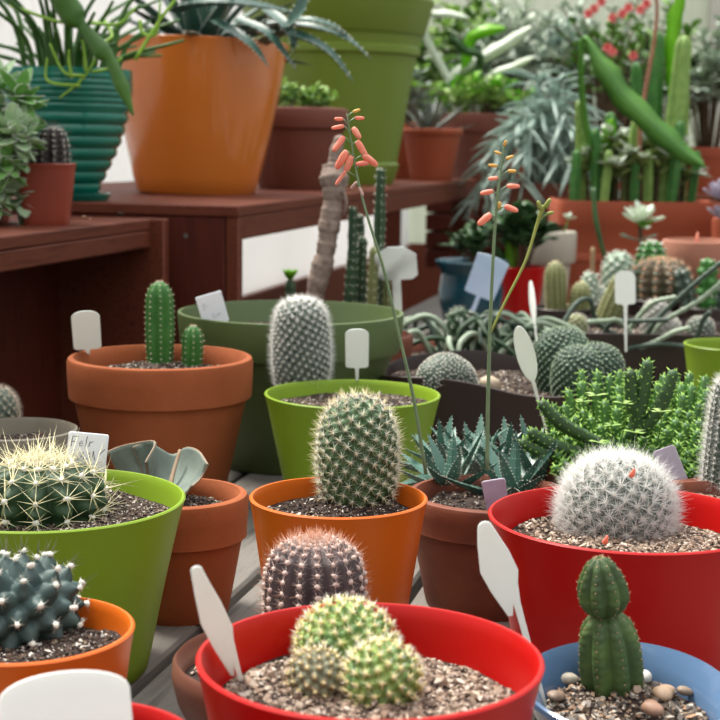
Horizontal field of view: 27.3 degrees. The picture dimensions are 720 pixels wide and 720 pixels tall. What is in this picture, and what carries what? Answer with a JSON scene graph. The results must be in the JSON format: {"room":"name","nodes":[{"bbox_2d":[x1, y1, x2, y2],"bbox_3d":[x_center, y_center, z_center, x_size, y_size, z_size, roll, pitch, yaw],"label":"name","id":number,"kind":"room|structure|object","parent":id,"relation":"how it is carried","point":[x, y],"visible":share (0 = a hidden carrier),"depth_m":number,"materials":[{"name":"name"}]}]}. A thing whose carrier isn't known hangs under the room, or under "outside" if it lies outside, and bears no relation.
{"room":"plant shop","nodes":[
{"label":"plant shop","id":0,"kind":"room"},
{"bbox_2d":[0,0,408,295],"bbox_3d":[-0.725,-1.250,4.260,0.027,2.370,8.500,3,9,14],"label":"wall","id":1,"kind":"structure","parent":0,"point":[265,257],"depth_m":5.72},
{"bbox_2d":[242,246,410,311],"bbox_3d":[-0.744,0.235,4.475,0.050,0.627,8.500,3,9,14],"label":"baseboard","id":2,"kind":"structure","parent":1,"relation":"attached to","point":[334,291],"depth_m":6.80,"materials":[{"name":"brown paint"}]},
{"bbox_2d":[465,253,508,310],"bbox_3d":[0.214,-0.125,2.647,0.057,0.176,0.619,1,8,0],"label":"plant label","id":3,"kind":"object","parent":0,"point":[478,283],"visible":0.77,"depth_m":2.51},
{"bbox_2d":[409,0,707,242],"bbox_3d":[2.974,-1.691,8.445,7.100,3.400,0.024,1,8,0],"label":"wall","id":4,"kind":"structure","parent":0,"point":[694,9],"depth_m":8.40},
{"bbox_2d":[408,243,440,307],"bbox_3d":[2.955,-0.322,8.619,7.100,0.640,0.024,1,8,0],"label":"baseboard","id":5,"kind":"structure","parent":4,"relation":"attached to","point":[425,285],"depth_m":8.59,"materials":[{"name":"brown paint"}]},
{"bbox_2d":[706,0,719,146],"bbox_3d":[2.004,-1.682,8.290,0.120,3.400,0.100,1,8,0],"label":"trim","id":6,"kind":"structure","parent":4,"relation":"attached to","point":[713,8],"depth_m":8.22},
{"bbox_3d":[0.491,0.669,4.138,13.000,0.100,12.000,1,8,0],"label":"floor","id":7,"kind":"structure","parent":0,"visible":0},
{"bbox_2d":[0,214,168,431],"bbox_3d":[-0.791,0.397,1.782,0.620,1.080,1.500,3,9,14],"label":"bench","id":8,"kind":"object","parent":7,"relation":"on","point":[106,266],"visible":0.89,"depth_m":2.34,"materials":[{"name":"brown paint"}]},
{"bbox_2d":[0,58,48,224],"bbox_3d":[-0.522,-0.313,2.109,0.158,0.254,0.210,-1,8,-9],"label":"potted succulent","id":9,"kind":"object","parent":8,"relation":"on","point":[17,126],"visible":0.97,"depth_m":2.05,"materials":[{"name":"green plant"}]},
{"bbox_2d":[0,195,11,222],"bbox_3d":[-0.554,-0.240,2.176,0.081,0.075,0.081,1,8,0],"label":"pot","id":10,"kind":"object","parent":9,"relation":"on","point":[3,219],"depth_m":2.17,"materials":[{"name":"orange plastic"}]},
{"bbox_2d":[17,119,77,224],"bbox_3d":[-0.453,-0.274,2.141,0.095,0.154,0.082,0,8,-6],"label":"potted cactus","id":11,"kind":"object","parent":8,"relation":"on","point":[51,176],"visible":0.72,"depth_m":2.12,"materials":[{"name":"ceramic"}]},
{"bbox_2d":[17,163,75,224],"bbox_3d":[-0.455,-0.241,2.146,0.082,0.088,0.082,0,8,-6],"label":"pot","id":12,"kind":"object","parent":11,"relation":"on","point":[52,184],"depth_m":2.11,"materials":[{"name":"ceramic"}]},
{"bbox_2d":[10,178,475,343],"bbox_3d":[-0.273,0.119,3.673,0.720,1.100,2.350,3,9,14],"label":"wooden bench","id":13,"kind":"object","parent":7,"relation":"on","point":[206,233],"visible":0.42,"depth_m":2.44,"materials":[{"name":"brown paint"}]},
{"bbox_2d":[0,0,183,201],"bbox_3d":[-0.482,-0.463,2.493,0.373,0.427,0.401,-1,8,-9],"label":"potted succulent","id":14,"kind":"object","parent":13,"relation":"on","point":[94,102],"visible":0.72,"depth_m":2.41,"materials":[{"name":"teal ceramic"}]},
{"bbox_2d":[1,66,132,193],"bbox_3d":[-0.496,-0.380,2.506,0.224,0.221,0.224,1,8,0],"label":"pot","id":15,"kind":"object","parent":14,"relation":"on","point":[85,99],"depth_m":2.42,"materials":[{"name":"teal ceramic"}]},
{"bbox_2d":[98,0,370,194],"bbox_3d":[-0.271,-0.555,2.933,0.581,0.451,0.487,2,8,0],"label":"potted plant","id":16,"kind":"object","parent":13,"relation":"on","point":[201,123],"visible":0.89,"depth_m":2.82,"materials":[{"name":"ceramic"}]},
{"bbox_2d":[117,34,288,194],"bbox_3d":[-0.324,-0.483,2.951,0.359,0.298,0.359,2,8,0],"label":"pot","id":17,"kind":"object","parent":16,"relation":"on","point":[201,123],"depth_m":2.82,"materials":[{"name":"ceramic"}]},
{"bbox_2d":[258,77,348,189],"bbox_3d":[-0.140,-0.507,3.313,0.230,0.246,0.230,1,8,0],"label":"potted plant","id":18,"kind":"object","parent":13,"relation":"on","point":[301,138],"visible":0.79,"depth_m":3.23,"materials":[{"name":"green plant"}]},
{"bbox_2d":[242,0,434,184],"bbox_3d":[-0.061,-0.801,3.849,0.505,0.676,0.505,0,8,-6],"label":"planter","id":19,"kind":"object","parent":13,"relation":"on","point":[390,32],"visible":0.71,"depth_m":3.69,"materials":[{"name":"green plastic"}]},
{"bbox_2d":[395,62,458,178],"bbox_3d":[0.146,-0.750,4.538,0.294,0.384,0.284,6,10,32],"label":"potted plant","id":20,"kind":"object","parent":13,"relation":"on","point":[417,91],"visible":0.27,"depth_m":4.49,"materials":[{"name":"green plant"}]},
{"bbox_2d":[402,94,476,180],"bbox_3d":[0.205,-0.646,4.297,0.266,0.250,0.221,2,8,8],"label":"potted succulent","id":21,"kind":"object","parent":13,"relation":"on","point":[431,149],"visible":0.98,"depth_m":4.25,"materials":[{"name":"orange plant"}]},
{"bbox_2d":[402,128,462,180],"bbox_3d":[0.208,-0.598,4.308,0.181,0.150,0.181,1,8,0],"label":"pot","id":22,"kind":"object","parent":21,"relation":"on","point":[431,152],"depth_m":4.25,"materials":[{"name":"orange ceramic"}]},
{"bbox_2d":[129,294,701,719],"bbox_3d":[0.750,0.456,2.501,2.030,0.800,5.300,3,9,14],"label":"table","id":23,"kind":"object","parent":7,"relation":"on","point":[154,688],"visible":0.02,"depth_m":1.30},
{"bbox_2d":[0,385,77,465],"bbox_3d":[-0.354,0.104,1.545,0.131,0.140,0.192,1,8,0],"label":"potted cactus","id":24,"kind":"object","parent":23,"relation":"on","point":[12,424],"visible":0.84,"depth_m":1.56,"materials":[{"name":"ceramic"}]},
{"bbox_2d":[0,417,77,465],"bbox_3d":[-0.352,0.124,1.515,0.127,0.110,0.127,1,8,0],"label":"pot","id":25,"kind":"object","parent":24,"relation":"on","point":[16,427],"depth_m":1.55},
{"bbox_2d":[0,535,134,695],"bbox_3d":[-0.196,0.191,0.880,0.127,0.164,0.155,0,8,-2],"label":"potted cactus","id":26,"kind":"object","parent":23,"relation":"on","point":[45,627],"visible":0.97,"depth_m":0.87,"materials":[{"name":"plant"}]},
{"bbox_2d":[0,597,134,695],"bbox_3d":[-0.196,0.215,0.869,0.127,0.120,0.127,1,8,0],"label":"pot","id":27,"kind":"object","parent":26,"relation":"on","point":[62,633],"depth_m":0.87,"materials":[{"name":"orange plastic"}]},
{"bbox_2d":[0,430,185,684],"bbox_3d":[-0.235,0.145,1.118,0.205,0.186,0.205,8,11,42],"label":"potted cactus","id":28,"kind":"object","parent":23,"relation":"on","point":[123,523],"visible":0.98,"depth_m":1.09,"materials":[{"name":"plastic"}]},
{"bbox_2d":[67,431,108,471],"bbox_3d":[-0.214,0.084,1.162,0.034,0.060,0.016,-1,8,-9],"label":"plant label","id":29,"kind":"object","parent":28,"relation":"in","point":[93,441],"visible":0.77,"depth_m":1.15,"materials":[{"name":"plastic"}]},
{"bbox_2d":[131,703,182,719],"bbox_3d":[-0.136,0.240,0.700,0.122,0.120,0.122,1,8,0],"label":"potted plant","id":30,"kind":"object","parent":23,"relation":"on","point":[139,711],"visible":0.28,"depth_m":0.74,"materials":[{"name":"red plastic"}]},
{"bbox_2d":[0,670,132,719],"bbox_3d":[-0.136,0.175,0.689,0.062,0.054,0.026,-1,8,-13],"label":"plant label","id":31,"kind":"object","parent":30,"relation":"on","point":[70,694],"visible":1,"depth_m":0.69,"materials":[{"name":"white plastic"}]},
{"bbox_2d":[66,279,252,481],"bbox_3d":[-0.221,0.038,1.643,0.204,0.245,0.204,-7,11,-42],"label":"potted cactus","id":32,"kind":"object","parent":23,"relation":"on","point":[190,393],"visible":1,"depth_m":1.58,"materials":[{"name":"ceramic"}]},
{"bbox_2d":[71,311,100,354],"bbox_3d":[-0.305,-0.022,1.652,0.031,0.075,0.077,0,8,-8],"label":"plant label","id":33,"kind":"object","parent":32,"relation":"in","point":[86,331],"visible":0.94,"depth_m":1.64,"materials":[{"name":"white plastic"}]},
{"bbox_2d":[66,344,252,481],"bbox_3d":[-0.222,0.078,1.649,0.205,0.166,0.205,1,8,0],"label":"pot","id":34,"kind":"object","parent":32,"relation":"on","point":[176,397],"depth_m":1.57,"materials":[{"name":"ceramic"}]},
{"bbox_2d":[107,440,248,625],"bbox_3d":[-0.157,0.145,1.267,0.124,0.144,0.119,1,8,0],"label":"potted succulent","id":35,"kind":"object","parent":23,"relation":"on","point":[212,525],"visible":0.48,"depth_m":1.24,"materials":[{"name":"ceramic"}]},
{"bbox_2d":[156,478,248,625],"bbox_3d":[-0.155,0.165,1.270,0.119,0.105,0.119,1,8,0],"label":"pot","id":36,"kind":"object","parent":35,"relation":"on","point":[212,527],"depth_m":1.23,"materials":[{"name":"ceramic"}]},
{"bbox_2d":[171,524,374,719],"bbox_3d":[-0.046,0.189,0.970,0.154,0.146,0.163,1,8,0],"label":"potted cactus","id":37,"kind":"object","parent":23,"relation":"on","point":[302,570],"visible":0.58,"depth_m":0.98,"materials":[{"name":"plant"}]},
{"bbox_2d":[171,632,207,719],"bbox_3d":[-0.046,0.227,0.971,0.154,0.070,0.154,1,8,0],"label":"pot","id":38,"kind":"object","parent":37,"relation":"on","point":[184,673],"depth_m":0.94,"materials":[{"name":"brown ceramic"}]},
{"bbox_2d":[177,300,403,475],"bbox_3d":[-0.089,0.032,1.889,0.286,0.190,0.286,1,8,0],"label":"potted plant","id":39,"kind":"object","parent":23,"relation":"on","point":[247,330],"visible":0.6,"depth_m":1.79,"materials":[{"name":"green plastic"}]},
{"bbox_2d":[195,291,228,320],"bbox_3d":[-0.177,-0.052,1.793,0.028,0.068,0.048,4,9,19],"label":"plant label","id":40,"kind":"object","parent":39,"relation":"on","point":[211,306],"visible":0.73,"depth_m":1.78,"materials":[{"name":"plastic"}]},
{"bbox_2d":[283,269,297,299],"bbox_3d":[-0.115,-0.049,2.418,0.071,0.198,0.071,-5,10,-37],"label":"potted cactus","id":41,"kind":"object","parent":23,"relation":"on","point":[290,287],"visible":0.21,"depth_m":2.40,"materials":[{"name":"green plant"}]},
{"bbox_2d":[249,387,427,603],"bbox_3d":[-0.017,0.131,1.141,0.136,0.213,0.153,1,8,0],"label":"potted cactus","id":42,"kind":"object","parent":23,"relation":"on","point":[356,488],"visible":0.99,"depth_m":1.14,"materials":[{"name":"orange plastic"}]},
{"bbox_2d":[249,477,427,603],"bbox_3d":[-0.017,0.171,1.138,0.136,0.135,0.136,1,8,0],"label":"pot","id":43,"kind":"object","parent":42,"relation":"on","point":[386,514],"depth_m":1.11,"materials":[{"name":"orange plastic"}]},
{"bbox_2d":[264,293,440,485],"bbox_3d":[-0.012,0.050,1.629,0.197,0.233,0.248,1,8,0],"label":"potted cactus","id":44,"kind":"object","parent":23,"relation":"on","point":[301,351],"visible":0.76,"depth_m":1.67,"materials":[{"name":"plastic"}]},
{"bbox_2d":[264,379,440,485],"bbox_3d":[-0.009,0.102,1.607,0.190,0.135,0.190,1,8,0],"label":"pot","id":45,"kind":"object","parent":44,"relation":"on","point":[292,404],"depth_m":1.56,"materials":[{"name":"plastic"}]},
{"bbox_2d":[345,329,368,380],"bbox_3d":[-0.004,0.002,1.660,0.026,0.084,0.085,1,8,0],"label":"plant label","id":46,"kind":"object","parent":44,"relation":"in","point":[356,340],"visible":0.98,"depth_m":1.64,"materials":[{"name":"grey plastic"}]},
{"bbox_2d":[305,135,412,361],"bbox_3d":[-0.018,-0.127,2.215,0.200,0.415,0.200,7,10,37],"label":"potted succulent","id":47,"kind":"object","parent":23,"relation":"on","point":[356,287],"visible":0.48,"depth_m":2.18,"materials":[{"name":"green plant"}]},
{"bbox_2d":[390,330,412,361],"bbox_3d":[-0.021,0.018,2.236,0.200,0.120,0.200,1,8,0],"label":"pot","id":48,"kind":"object","parent":47,"relation":"on","point":[407,337],"depth_m":2.19,"materials":[{"name":"ceramic"}]},
{"bbox_2d":[195,590,544,719],"bbox_3d":[0.004,0.214,0.786,0.182,0.150,0.182,1,8,2],"label":"potted cactus","id":49,"kind":"object","parent":23,"relation":"on","point":[360,659],"visible":1,"depth_m":0.80,"materials":[{"name":"red plastic"}]},
{"bbox_2d":[190,566,242,681],"bbox_3d":[-0.074,0.145,0.786,0.012,0.086,0.050,6,10,34],"label":"plant label","id":50,"kind":"object","parent":49,"relation":"on","point":[214,620],"visible":0.93,"depth_m":0.78,"materials":[{"name":"white plastic"}]},
{"bbox_2d":[331,109,559,621],"bbox_3d":[0.117,-0.007,1.351,0.231,0.429,0.299,3,8,12],"label":"aloe","id":51,"kind":"object","parent":23,"relation":"on","point":[447,555],"visible":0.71,"depth_m":1.27,"materials":[{"name":"plant"}]},
{"bbox_2d":[335,149,348,168],"bbox_3d":[-0.015,-0.164,1.210,0.012,0.016,0.006,4,9,23],"label":"flower","id":52,"kind":"object","parent":51,"relation":"on","point":[343,157],"depth_m":1.21,"materials":[{"name":"pink plant"}]},
{"bbox_2d":[477,212,491,225],"bbox_3d":[0.105,-0.119,1.247,0.013,0.012,0.006,1,8,0],"label":"flower","id":53,"kind":"object","parent":51,"relation":"on","point":[485,218],"depth_m":1.24,"materials":[{"name":"pink plant"}]},
{"bbox_2d":[412,474,559,621],"bbox_3d":[0.115,0.165,1.307,0.149,0.100,0.149,1,8,0],"label":"pot","id":54,"kind":"object","parent":51,"relation":"on","point":[447,555],"depth_m":1.26,"materials":[{"name":"ceramic"}]},
{"bbox_2d":[481,478,507,509],"bbox_3d":[0.121,0.136,1.286,0.019,0.108,0.180,2,8,9],"label":"plant label","id":55,"kind":"object","parent":51,"relation":"in","point":[494,490],"visible":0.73,"depth_m":1.21,"materials":[{"name":"purple plastic"}]},
{"bbox_2d":[514,326,547,432],"bbox_3d":[0.175,0.026,1.472,0.017,0.132,0.118,5,9,26],"label":"plant label","id":56,"kind":"object","parent":51,"relation":"in","point":[524,349],"visible":0.94,"depth_m":1.44,"materials":[{"name":"white plastic"}]},
{"bbox_2d":[425,196,504,266],"bbox_3d":[0.407,-0.437,4.988,0.320,0.234,0.310,3,9,14],"label":"wooden crate","id":57,"kind":"object","parent":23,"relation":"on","point":[437,222],"visible":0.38,"depth_m":4.87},
{"bbox_2d":[425,69,535,196],"bbox_3d":[0.403,-0.763,4.946,0.397,0.423,0.410,1,8,0],"label":"potted plant","id":58,"kind":"object","parent":57,"relation":"on","point":[484,92],"visible":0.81,"depth_m":4.84,"materials":[{"name":"green plant"}]},
{"bbox_2d":[435,219,508,320],"bbox_3d":[0.238,-0.178,3.161,0.158,0.249,0.166,1,8,0],"label":"potted plant","id":59,"kind":"object","parent":23,"relation":"on","point":[455,271],"visible":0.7,"depth_m":3.12,"materials":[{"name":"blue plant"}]},
{"bbox_2d":[403,304,584,356],"bbox_3d":[0.193,-0.015,2.377,0.361,0.152,0.274,1,8,0],"label":"potted cactus","id":60,"kind":"object","parent":23,"relation":"on","point":[463,329],"visible":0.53,"depth_m":2.34,"materials":[{"name":"plant"}]},
{"bbox_2d":[375,246,417,329],"bbox_3d":[0.053,-0.099,2.240,0.065,0.156,0.163,1,8,0],"label":"plant label","id":61,"kind":"object","parent":60,"relation":"in","point":[400,263],"visible":0.75,"depth_m":2.19,"materials":[{"name":"grey plastic"}]},
{"bbox_2d":[412,341,533,352],"bbox_3d":[0.176,0.022,2.388,0.260,0.075,0.260,1,8,0],"label":"pot","id":62,"kind":"object","parent":60,"relation":"on","point":[433,347],"depth_m":2.34,"materials":[{"name":"plastic"}]},
{"bbox_2d":[529,281,536,340],"bbox_3d":[0.272,-0.069,2.311,0.006,0.101,0.106,0,8,-3],"label":"plant label","id":63,"kind":"object","parent":60,"relation":"in","point":[532,303],"visible":0.95,"depth_m":2.32,"materials":[{"name":"white plastic"}]},
{"bbox_2d":[381,326,634,465],"bbox_3d":[0.186,0.041,1.886,0.316,0.183,0.254,1,8,3],"label":"cacti","id":64,"kind":"object","parent":23,"relation":"on","point":[561,352],"visible":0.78,"depth_m":1.77,"materials":[{"name":"plant"}]},
{"bbox_2d":[477,199,567,319],"bbox_3d":[0.364,-0.221,3.347,0.206,0.286,0.201,-1,8,-11],"label":"potted plant","id":65,"kind":"object","parent":23,"relation":"on","point":[517,231],"visible":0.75,"depth_m":3.32,"materials":[{"name":"green plant"}]},
{"bbox_2d":[448,69,624,264],"bbox_3d":[0.521,-0.533,4.319,0.567,0.628,0.592,8,11,40],"label":"potted succulent","id":66,"kind":"object","parent":23,"relation":"on","point":[542,143],"visible":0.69,"depth_m":4.23,"materials":[{"name":"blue plant"}]},
{"bbox_2d":[501,181,589,264],"bbox_3d":[0.539,-0.370,4.341,0.260,0.300,0.260,1,8,0],"label":"pot","id":67,"kind":"object","parent":66,"relation":"on","point":[549,190],"depth_m":4.21,"materials":[{"name":"ceramic"}]},
{"bbox_2d":[530,212,576,303],"bbox_3d":[0.458,-0.231,3.553,0.120,0.249,0.120,1,8,0],"label":"potted succulent","id":68,"kind":"object","parent":23,"relation":"on","point":[563,250],"visible":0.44,"depth_m":3.50,"materials":[{"name":"grey plant"}]},
{"bbox_2d":[536,260,591,318],"bbox_3d":[0.393,-0.101,2.864,0.119,0.187,0.116,1,8,0],"label":"potted cactus","id":69,"kind":"object","parent":23,"relation":"on","point":[555,306],"visible":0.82,"depth_m":2.84,"materials":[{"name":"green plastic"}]},
{"bbox_2d":[536,304,590,318],"bbox_3d":[0.391,-0.055,2.871,0.117,0.095,0.117,1,8,0],"label":"pot","id":70,"kind":"object","parent":69,"relation":"on","point":[558,311],"depth_m":2.83,"materials":[{"name":"brown plastic"}]},
{"bbox_2d":[580,247,606,312],"bbox_3d":[0.469,-0.126,2.982,0.091,0.206,0.091,-5,10,-33],"label":"potted cactus","id":71,"kind":"object","parent":23,"relation":"on","point":[597,292],"visible":0.27,"depth_m":2.95,"materials":[{"name":"green plant"}]},
{"bbox_2d":[488,440,719,671],"bbox_3d":[0.194,0.156,1.088,0.202,0.184,0.208,1,8,0],"label":"potted cactus","id":72,"kind":"object","parent":23,"relation":"on","point":[664,539],"visible":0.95,"depth_m":1.05,"materials":[{"name":"red plastic"}]},
{"bbox_2d":[585,276,635,318],"bbox_3d":[0.476,-0.084,2.796,0.101,0.175,0.101,0,8,-4],"label":"potted cactus","id":73,"kind":"object","parent":23,"relation":"on","point":[608,308],"visible":0.23,"depth_m":2.78,"materials":[{"name":"green plant"}]},
{"bbox_2d":[518,356,711,484],"bbox_3d":[0.244,0.097,1.395,0.195,0.214,0.191,1,8,4],"label":"potted succulent","id":74,"kind":"object","parent":23,"relation":"on","point":[627,413],"visible":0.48,"depth_m":1.37,"materials":[{"name":"green plant"}]},
{"bbox_2d":[544,464,699,484],"bbox_3d":[0.256,0.150,1.393,0.168,0.110,0.168,1,8,0],"label":"pot","id":75,"kind":"object","parent":74,"relation":"on","point":[553,470],"depth_m":1.33,"materials":[{"name":"ceramic"}]},
{"bbox_2d":[653,445,687,479],"bbox_3d":[0.278,0.099,1.325,0.032,0.046,0.005,3,9,14],"label":"plant label","id":76,"kind":"object","parent":74,"relation":"in","point":[670,453],"visible":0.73,"depth_m":1.32,"materials":[{"name":"purple plastic"}]},
{"bbox_2d":[599,248,634,314],"bbox_3d":[0.565,-0.154,3.251,0.089,0.185,0.088,-1,9,-15],"label":"potted cactus","id":77,"kind":"object","parent":23,"relation":"on","point":[616,262],"visible":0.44,"depth_m":3.22,"materials":[{"name":"green plant"}]},
{"bbox_2d":[533,555,719,719],"bbox_3d":[0.160,0.201,0.888,0.127,0.158,0.126,0,8,-2],"label":"potted cactus","id":78,"kind":"object","parent":23,"relation":"on","point":[609,660],"visible":0.99,"depth_m":0.91,"materials":[{"name":"plant"}]},
{"bbox_2d":[477,521,546,705],"bbox_3d":[0.093,0.155,0.896,0.046,0.117,0.002,1,8,1],"label":"plant label","id":79,"kind":"object","parent":78,"relation":"in","point":[498,569],"visible":0.89,"depth_m":0.89,"materials":[{"name":"white plastic"}]},
{"bbox_2d":[533,642,719,719],"bbox_3d":[0.160,0.234,0.897,0.127,0.083,0.127,1,14,0],"label":"pot","id":80,"kind":"object","parent":78,"relation":"on","point":[610,686],"depth_m":0.91,"materials":[{"name":"blue ceramic"}]},
{"bbox_2d":[641,699,663,716],"bbox_3d":[0.175,0.208,0.884,0.012,0.009,0.015,-7,11,-42],"label":"pebble","id":81,"kind":"object","parent":78,"relation":"on","point":[651,707],"visible":1,"depth_m":0.88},
{"bbox_2d":[652,684,675,701],"bbox_3d":[0.186,0.204,0.910,0.013,0.009,0.017,5,9,26],"label":"pebble","id":82,"kind":"object","parent":78,"relation":"on","point":[664,692],"visible":1,"depth_m":0.91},
{"bbox_2d":[543,261,719,401],"bbox_3d":[0.436,-0.055,2.407,0.356,0.228,0.258,1,8,0],"label":"potted plant","id":83,"kind":"object","parent":23,"relation":"on","point":[655,332],"visible":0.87,"depth_m":2.35,"materials":[{"name":"plant"}]},
{"bbox_2d":[615,271,635,351],"bbox_3d":[0.415,-0.076,2.307,0.033,0.120,0.072,1,8,0],"label":"plant label","id":84,"kind":"object","parent":83,"relation":"in","point":[625,284],"visible":1,"depth_m":2.32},
{"bbox_2d":[559,319,719,401],"bbox_3d":[0.463,-0.001,2.444,0.300,0.111,0.200,1,8,0],"label":"tray","id":85,"kind":"object","parent":83,"relation":"on","point":[644,340],"depth_m":2.35,"materials":[{"name":"brown plastic"}]},
{"bbox_2d":[549,0,719,302],"bbox_3d":[0.692,-0.529,3.674,0.413,0.810,0.318,1,8,0],"label":"potted cactus","id":86,"kind":"object","parent":23,"relation":"on","point":[652,164],"visible":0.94,"depth_m":3.64,"materials":[{"name":"plant"}]},
{"bbox_2d":[620,200,665,246],"bbox_3d":[0.627,-0.213,3.308,0.094,0.288,0.106,6,10,32],"label":"potted succulent","id":87,"kind":"object","parent":23,"relation":"on","point":[641,213],"visible":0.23,"depth_m":3.28,"materials":[{"name":"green plant"}]},
{"bbox_2d":[633,240,667,264],"bbox_3d":[0.623,-0.149,3.130,0.102,0.212,0.101,1,8,0],"label":"potted cactus","id":88,"kind":"object","parent":23,"relation":"on","point":[652,247],"visible":0.26,"depth_m":3.10,"materials":[{"name":"green plant"}]},
{"bbox_2d":[627,254,694,319],"bbox_3d":[0.601,-0.116,2.963,0.142,0.194,0.145,1,8,0],"label":"potted cactus","id":89,"kind":"object","parent":23,"relation":"on","point":[654,278],"visible":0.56,"depth_m":2.92,"materials":[{"name":"brown plant"}]},
{"bbox_2d":[627,300,680,319],"bbox_3d":[0.600,-0.072,2.969,0.141,0.105,0.141,1,8,0],"label":"pot","id":90,"kind":"object","parent":89,"relation":"on","point":[632,310],"depth_m":2.92,"materials":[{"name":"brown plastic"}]},
{"bbox_2d":[662,231,719,297],"bbox_3d":[0.742,-0.169,3.228,0.169,0.226,0.169,1,8,0],"label":"potted plant","id":91,"kind":"object","parent":23,"relation":"on","point":[691,250],"visible":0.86,"depth_m":3.15,"materials":[{"name":"pink plant"}]},
{"bbox_2d":[667,374,719,498],"bbox_3d":[0.290,0.117,1.220,0.095,0.225,0.122,1,8,0],"label":"potted cactus","id":92,"kind":"object","parent":23,"relation":"on","point":[708,484],"visible":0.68,"depth_m":1.24,"materials":[{"name":"plant"}]},
{"bbox_2d":[667,481,719,496],"bbox_3d":[0.287,0.169,1.211,0.089,0.125,0.089,1,8,0],"label":"pot","id":93,"kind":"object","parent":92,"relation":"on","point":[708,488],"depth_m":1.24,"materials":[{"name":"ceramic"}]},
{"bbox_2d":[673,258,719,321],"bbox_3d":[0.670,-0.101,2.868,0.105,0.194,0.109,8,11,42],"label":"potted cactus","id":94,"kind":"object","parent":23,"relation":"on","point":[682,278],"visible":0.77,"depth_m":2.85,"materials":[{"name":"green plant"}]},
{"bbox_2d":[679,305,719,321],"bbox_3d":[0.668,-0.054,2.871,0.101,0.100,0.101,1,8,0],"label":"pot","id":95,"kind":"object","parent":94,"relation":"on","point":[699,310],"depth_m":2.83,"materials":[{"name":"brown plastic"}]},
{"bbox_2d":[683,338,719,434],"bbox_3d":[0.526,0.042,2.093,0.139,0.130,0.139,5,9,27],"label":"potted plant","id":96,"kind":"object","parent":23,"relation":"on","point":[702,355],"visible":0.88,"depth_m":2.06,"materials":[{"name":"plastic"}]},
{"bbox_2d":[702,179,719,238],"bbox_3d":[0.880,-0.271,3.518,0.110,0.349,0.157,8,11,39],"label":"potted succulent","id":97,"kind":"object","parent":23,"relation":"on","point":[715,187],"visible":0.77,"depth_m":3.48,"materials":[{"name":"purple plant"}]},
{"bbox_2d":[384,193,717,298],"bbox_3d":[1.352,-0.156,5.936,2.600,1.040,1.300,1,8,0],"label":"plant stand","id":98,"kind":"object","parent":7,"relation":"on","point":[392,237],"visible":0.02,"depth_m":5.27,"materials":[{"name":"brown paint"}]},
{"bbox_2d":[406,0,453,121],"bbox_3d":[0.137,-0.974,5.407,0.496,0.696,0.540,1,8,0],"label":"potted shrub","id":99,"kind":"object","parent":98,"relation":"on","point":[437,41],"visible":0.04,"depth_m":5.34,"materials":[{"name":"green plant"}]},
{"bbox_2d":[412,56,459,122],"bbox_3d":[0.274,-0.949,5.888,0.467,0.513,0.498,0,8,-6],"label":"potted shrub","id":100,"kind":"object","parent":98,"relation":"on","point":[449,108],"visible":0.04,"depth_m":5.78,"materials":[{"name":"green plant"}]},
{"bbox_2d":[425,0,531,106],"bbox_3d":[0.467,-1.230,6.291,0.622,0.958,0.612,1,8,0],"label":"potted shrub","id":101,"kind":"object","parent":98,"relation":"on","point":[477,5],"visible":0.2,"depth_m":6.20,"materials":[{"name":"green plant"}]},
{"bbox_2d":[422,10,535,123],"bbox_3d":[0.419,-0.903,5.232,0.500,0.614,0.671,1,8,0],"label":"agave","id":102,"kind":"object","parent":98,"relation":"on","point":[473,59],"visible":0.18,"depth_m":4.94,"materials":[{"name":"green plant"}]},
{"bbox_2d":[431,0,570,105],"bbox_3d":[0.513,-0.987,5.423,0.560,0.728,0.564,1,8,0],"label":"potted shrub","id":103,"kind":"object","parent":98,"relation":"on","point":[523,48],"visible":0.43,"depth_m":5.32,"materials":[{"name":"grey plant"}]},
{"bbox_2d":[480,89,572,180],"bbox_3d":[0.590,-0.796,5.359,0.446,0.372,0.441,1,8,0],"label":"potted shrub","id":104,"kind":"object","parent":98,"relation":"on","point":[532,111],"visible":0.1,"depth_m":5.29,"materials":[{"name":"green plant"}]},
{"bbox_2d":[516,165,530,180],"bbox_3d":[0.584,-0.697,5.375,0.200,0.170,0.200,1,8,0],"label":"pot","id":105,"kind":"object","parent":104,"relation":"on","point":[520,170],"depth_m":5.29,"materials":[{"name":"red ceramic"}]},
{"bbox_2d":[518,0,603,160],"bbox_3d":[0.802,-1.059,5.861,0.540,0.752,0.553,1,8,0],"label":"potted shrub","id":106,"kind":"object","parent":98,"relation":"on","point":[556,40],"visible":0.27,"depth_m":5.78,"materials":[{"name":"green plant"}]},
{"bbox_2d":[528,0,692,189],"bbox_3d":[0.914,-0.971,5.337,0.589,0.733,0.550,-6,10,-37],"label":"flowering plant","id":107,"kind":"object","parent":98,"relation":"on","point":[612,49],"visible":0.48,"depth_m":5.28,"materials":[{"name":"green plant"}]},
{"bbox_2d":[572,22,667,134],"bbox_3d":[1.067,-1.005,5.869,0.436,0.652,0.459,5,9,26],"label":"potted shrub","id":108,"kind":"object","parent":98,"relation":"on","point":[639,30],"visible":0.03,"depth_m":5.82,"materials":[{"name":"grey plant"}]},
{"bbox_2d":[630,0,718,120],"bbox_3d":[1.305,-1.137,6.329,0.646,0.787,0.619,1,8,0],"label":"potted shrub","id":109,"kind":"object","parent":98,"relation":"on","point":[688,30],"visible":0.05,"depth_m":6.19,"materials":[{"name":"green plant"}]},
{"bbox_2d":[663,15,719,192],"bbox_3d":[1.287,-0.951,5.515,0.472,0.652,0.473,5,9,28],"label":"potted shrub","id":110,"kind":"object","parent":98,"relation":"on","point":[704,82],"visible":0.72,"depth_m":5.47,"materials":[{"name":"green plant"}]},
{"bbox_2d":[686,147,719,192],"bbox_3d":[1.300,-0.713,5.553,0.200,0.170,0.200,1,8,0],"label":"pot","id":111,"kind":"object","parent":110,"relation":"on","point":[710,155],"depth_m":5.47,"materials":[{"name":"orange ceramic"}]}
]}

